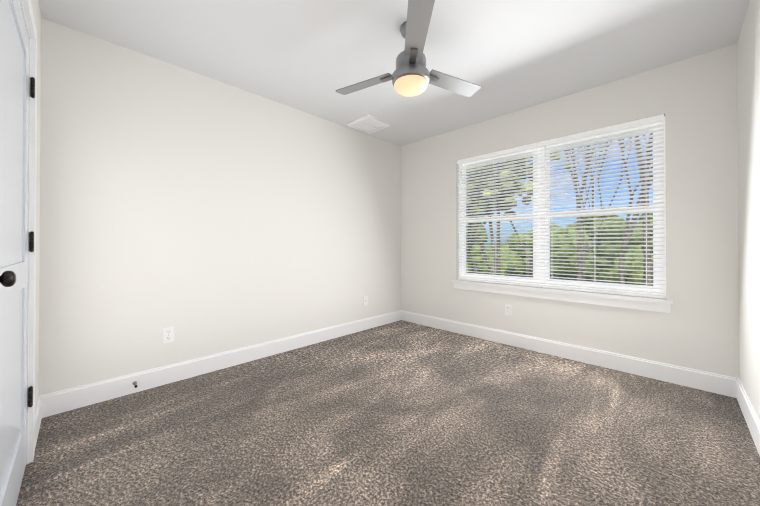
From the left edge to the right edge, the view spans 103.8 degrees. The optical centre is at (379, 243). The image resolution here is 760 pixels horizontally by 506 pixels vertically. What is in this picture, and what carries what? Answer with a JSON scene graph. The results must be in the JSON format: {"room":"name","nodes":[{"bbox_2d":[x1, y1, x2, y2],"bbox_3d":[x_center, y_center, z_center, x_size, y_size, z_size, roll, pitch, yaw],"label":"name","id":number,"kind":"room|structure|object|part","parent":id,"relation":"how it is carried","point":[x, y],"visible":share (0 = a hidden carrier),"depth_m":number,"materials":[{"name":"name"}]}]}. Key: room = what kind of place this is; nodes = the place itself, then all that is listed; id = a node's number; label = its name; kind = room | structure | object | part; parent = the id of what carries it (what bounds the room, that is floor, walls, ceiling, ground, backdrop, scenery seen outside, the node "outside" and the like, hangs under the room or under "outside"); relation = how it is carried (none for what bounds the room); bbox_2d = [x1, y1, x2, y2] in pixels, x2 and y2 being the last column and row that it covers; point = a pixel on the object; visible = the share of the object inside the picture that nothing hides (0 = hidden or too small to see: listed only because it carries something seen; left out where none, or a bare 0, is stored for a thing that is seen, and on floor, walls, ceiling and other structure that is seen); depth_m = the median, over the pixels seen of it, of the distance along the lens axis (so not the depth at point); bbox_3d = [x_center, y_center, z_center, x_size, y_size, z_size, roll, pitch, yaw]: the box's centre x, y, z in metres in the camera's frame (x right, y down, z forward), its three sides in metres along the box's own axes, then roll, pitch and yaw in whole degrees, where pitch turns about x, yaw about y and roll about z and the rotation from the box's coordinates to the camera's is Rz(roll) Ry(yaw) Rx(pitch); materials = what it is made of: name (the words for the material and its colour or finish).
{"room":"empty bedroom","nodes":[
{"label":"empty bedroom","id":0,"kind":"room"},
{"bbox_2d":[31,0,40,407],"bbox_3d":[-1.934,-0.163,1.581,0.520,2.440,0.140,0,0,45],"label":"wall","id":1,"kind":"structure","parent":0,"point":[36,10],"depth_m":1.72,"materials":[{"name":"beige paint"}]},
{"bbox_2d":[35,396,41,446],"bbox_3d":[-1.896,0.990,1.645,0.446,0.135,0.014,0,0,45],"label":"baseboard","id":2,"kind":"structure","parent":1,"relation":"attached to","point":[38,413],"depth_m":1.66,"materials":[{"name":"white wood"}]},
{"bbox_2d":[39,17,400,395],"bbox_3d":[-0.935,-0.154,3.055,0.140,2.440,3.640,0,0,45],"label":"wall","id":3,"kind":"structure","parent":0,"point":[203,216],"depth_m":2.35,"materials":[{"name":"beige paint"}]},
{"bbox_2d":[163,327,173,343],"bbox_3d":[-1.609,0.696,2.267,0.007,0.115,0.070,0,0,45],"label":"electrical outlet","id":4,"kind":"object","parent":3,"relation":"attached to","point":[168,334],"visible":1,"depth_m":2.27,"materials":[{"name":"white plastic"}]},
{"bbox_2d":[40,310,401,417],"bbox_3d":[-0.880,0.998,2.994,0.014,0.135,3.360,0,0,45],"label":"baseboard","id":5,"kind":"structure","parent":3,"relation":"attached to","point":[57,402],"depth_m":2.35,"materials":[{"name":"white wood"}]},
{"bbox_2d":[363,296,367,305],"bbox_3d":[-0.178,0.714,3.708,0.008,0.115,0.070,0,0,45],"label":"electrical outlet","id":6,"kind":"object","parent":3,"relation":"attached to","point":[365,300],"visible":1,"depth_m":3.70,"materials":[{"name":"white plastic"}]},
{"bbox_2d":[16,320,759,505],"bbox_3d":[0.197,1.119,1.924,3.330,0.120,3.640,0,0,45],"label":"floor","id":7,"kind":"structure","parent":0,"point":[401,413],"depth_m":1.63,"materials":[{"name":"carpet"}]},
{"bbox_2d":[38,0,749,145],"bbox_3d":[0.197,-1.441,1.939,3.330,0.120,3.640,0,0,45],"label":"ceiling","id":8,"kind":"structure","parent":0,"point":[312,56],"depth_m":2.06,"materials":[{"name":"white paint"}]},
{"bbox_2d":[346,114,390,133],"bbox_3d":[-0.130,-1.361,3.418,0.360,0.022,0.360,0,0,45],"label":"ceiling vent","id":9,"kind":"object","parent":8,"relation":"in","point":[368,124],"visible":1,"depth_m":3.40,"materials":[{"name":"white metal"}]},
{"bbox_2d":[335,0,479,96],"bbox_3d":[0.191,-1.172,1.998,1.007,0.416,1.016,0,0,45],"label":"fan","id":10,"kind":"object","parent":8,"relation":"hanging from","point":[411,76],"visible":1,"depth_m":1.83,"materials":[{"name":"silver metal"}]},
{"bbox_2d":[401,44,738,379],"bbox_3d":[1.430,-0.154,3.173,3.050,2.440,0.140,0,0,45],"label":"wall","id":11,"kind":"structure","parent":0,"point":[701,187],"depth_m":2.39,"materials":[{"name":"beige paint"}]},
{"bbox_2d":[505,304,511,315],"bbox_3d":[1.353,0.701,3.141,0.070,0.115,0.007,0,0,45],"label":"outlet","id":12,"kind":"object","parent":11,"relation":"attached to","point":[508,310],"visible":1,"depth_m":3.14,"materials":[{"name":"white plastic"}]},
{"bbox_2d":[457,114,665,298],"bbox_3d":[1.612,-0.285,2.996,1.820,1.440,0.136,0,0,45],"label":"window unit","id":13,"kind":"structure","parent":11,"relation":"in","point":[542,215],"depth_m":2.78,"materials":[{"name":"white plastic"}]},
{"bbox_2d":[452,280,672,312],"bbox_3d":[1.600,0.485,2.979,1.900,0.100,0.170,0,0,45],"label":"window sill","id":14,"kind":"structure","parent":11,"relation":"on","point":[637,302],"depth_m":2.71,"materials":[{"name":"white wood"}]},
{"bbox_2d":[401,310,736,397],"bbox_3d":[1.375,0.999,3.112,3.022,0.135,0.014,0,0,45],"label":"baseboard","id":15,"kind":"structure","parent":11,"relation":"attached to","point":[706,381],"depth_m":2.60,"materials":[{"name":"white wood"}]},
{"bbox_2d":[737,0,759,420],"bbox_3d":[1.329,-0.167,0.808,0.140,2.440,3.640,0,0,45],"label":"wall","id":16,"kind":"structure","parent":0,"point":[748,79],"depth_m":1.73,"materials":[{"name":"beige paint"}]},
{"bbox_2d":[736,378,759,455],"bbox_3d":[1.274,0.986,0.856,0.014,0.135,3.360,0,0,45],"label":"baseboard","id":17,"kind":"structure","parent":16,"relation":"attached to","point":[749,414],"depth_m":1.70,"materials":[{"name":"white wood"}]},
{"bbox_3d":[-0.511,-0.171,0.168,1.570,2.440,0.140,0,0,45],"label":"wall","id":18,"kind":"structure","parent":0,"visible":0},
{"bbox_2d":[0,0,34,505],"bbox_3d":[-1.370,0.030,1.103,0.922,2.025,0.053,0,0,45],"label":"door","id":19,"kind":"structure","parent":18,"relation":"in","point":[14,108],"depth_m":1.17,"materials":[{"name":"white wood"}]},
{"bbox_2d":[0,271,15,286],"bbox_3d":[-1.069,0.101,0.847,0.062,0.062,0.045,0,0,45],"label":"door knob","id":20,"kind":"object","parent":19,"relation":"attached to","point":[7,278],"depth_m":0.84,"materials":[{"name":"black metal"}]},
{"bbox_3d":[-1.679,-0.009,1.437,0.013,1.590,0.014,0,0,45],"label":"door hinges","id":21,"kind":"part","parent":19,"relation":"part of","materials":[{"name":"black metal"}]},
{"bbox_2d":[20,0,36,464],"bbox_3d":[-1.403,-0.006,1.064,1.080,2.120,0.156,0,0,45],"label":"door frame","id":22,"kind":"structure","parent":18,"relation":"attached to","point":[28,11],"depth_m":1.44,"materials":[{"name":"white wood"}]},
{"bbox_3d":[41.608,4.710,45.790,120.000,0.200,116.000,0,0,45],"label":"ground","id":23,"kind":"structure","parent":0,"visible":0},
{"bbox_2d":[466,133,652,285],"bbox_3d":[14.695,-2.483,19.775,89.657,17.109,37.458,0,0,45],"label":"trees","id":24,"kind":"object","parent":23,"relation":"on","point":[602,259],"depth_m":19.83,"materials":[{"name":"green plant"}]}
]}

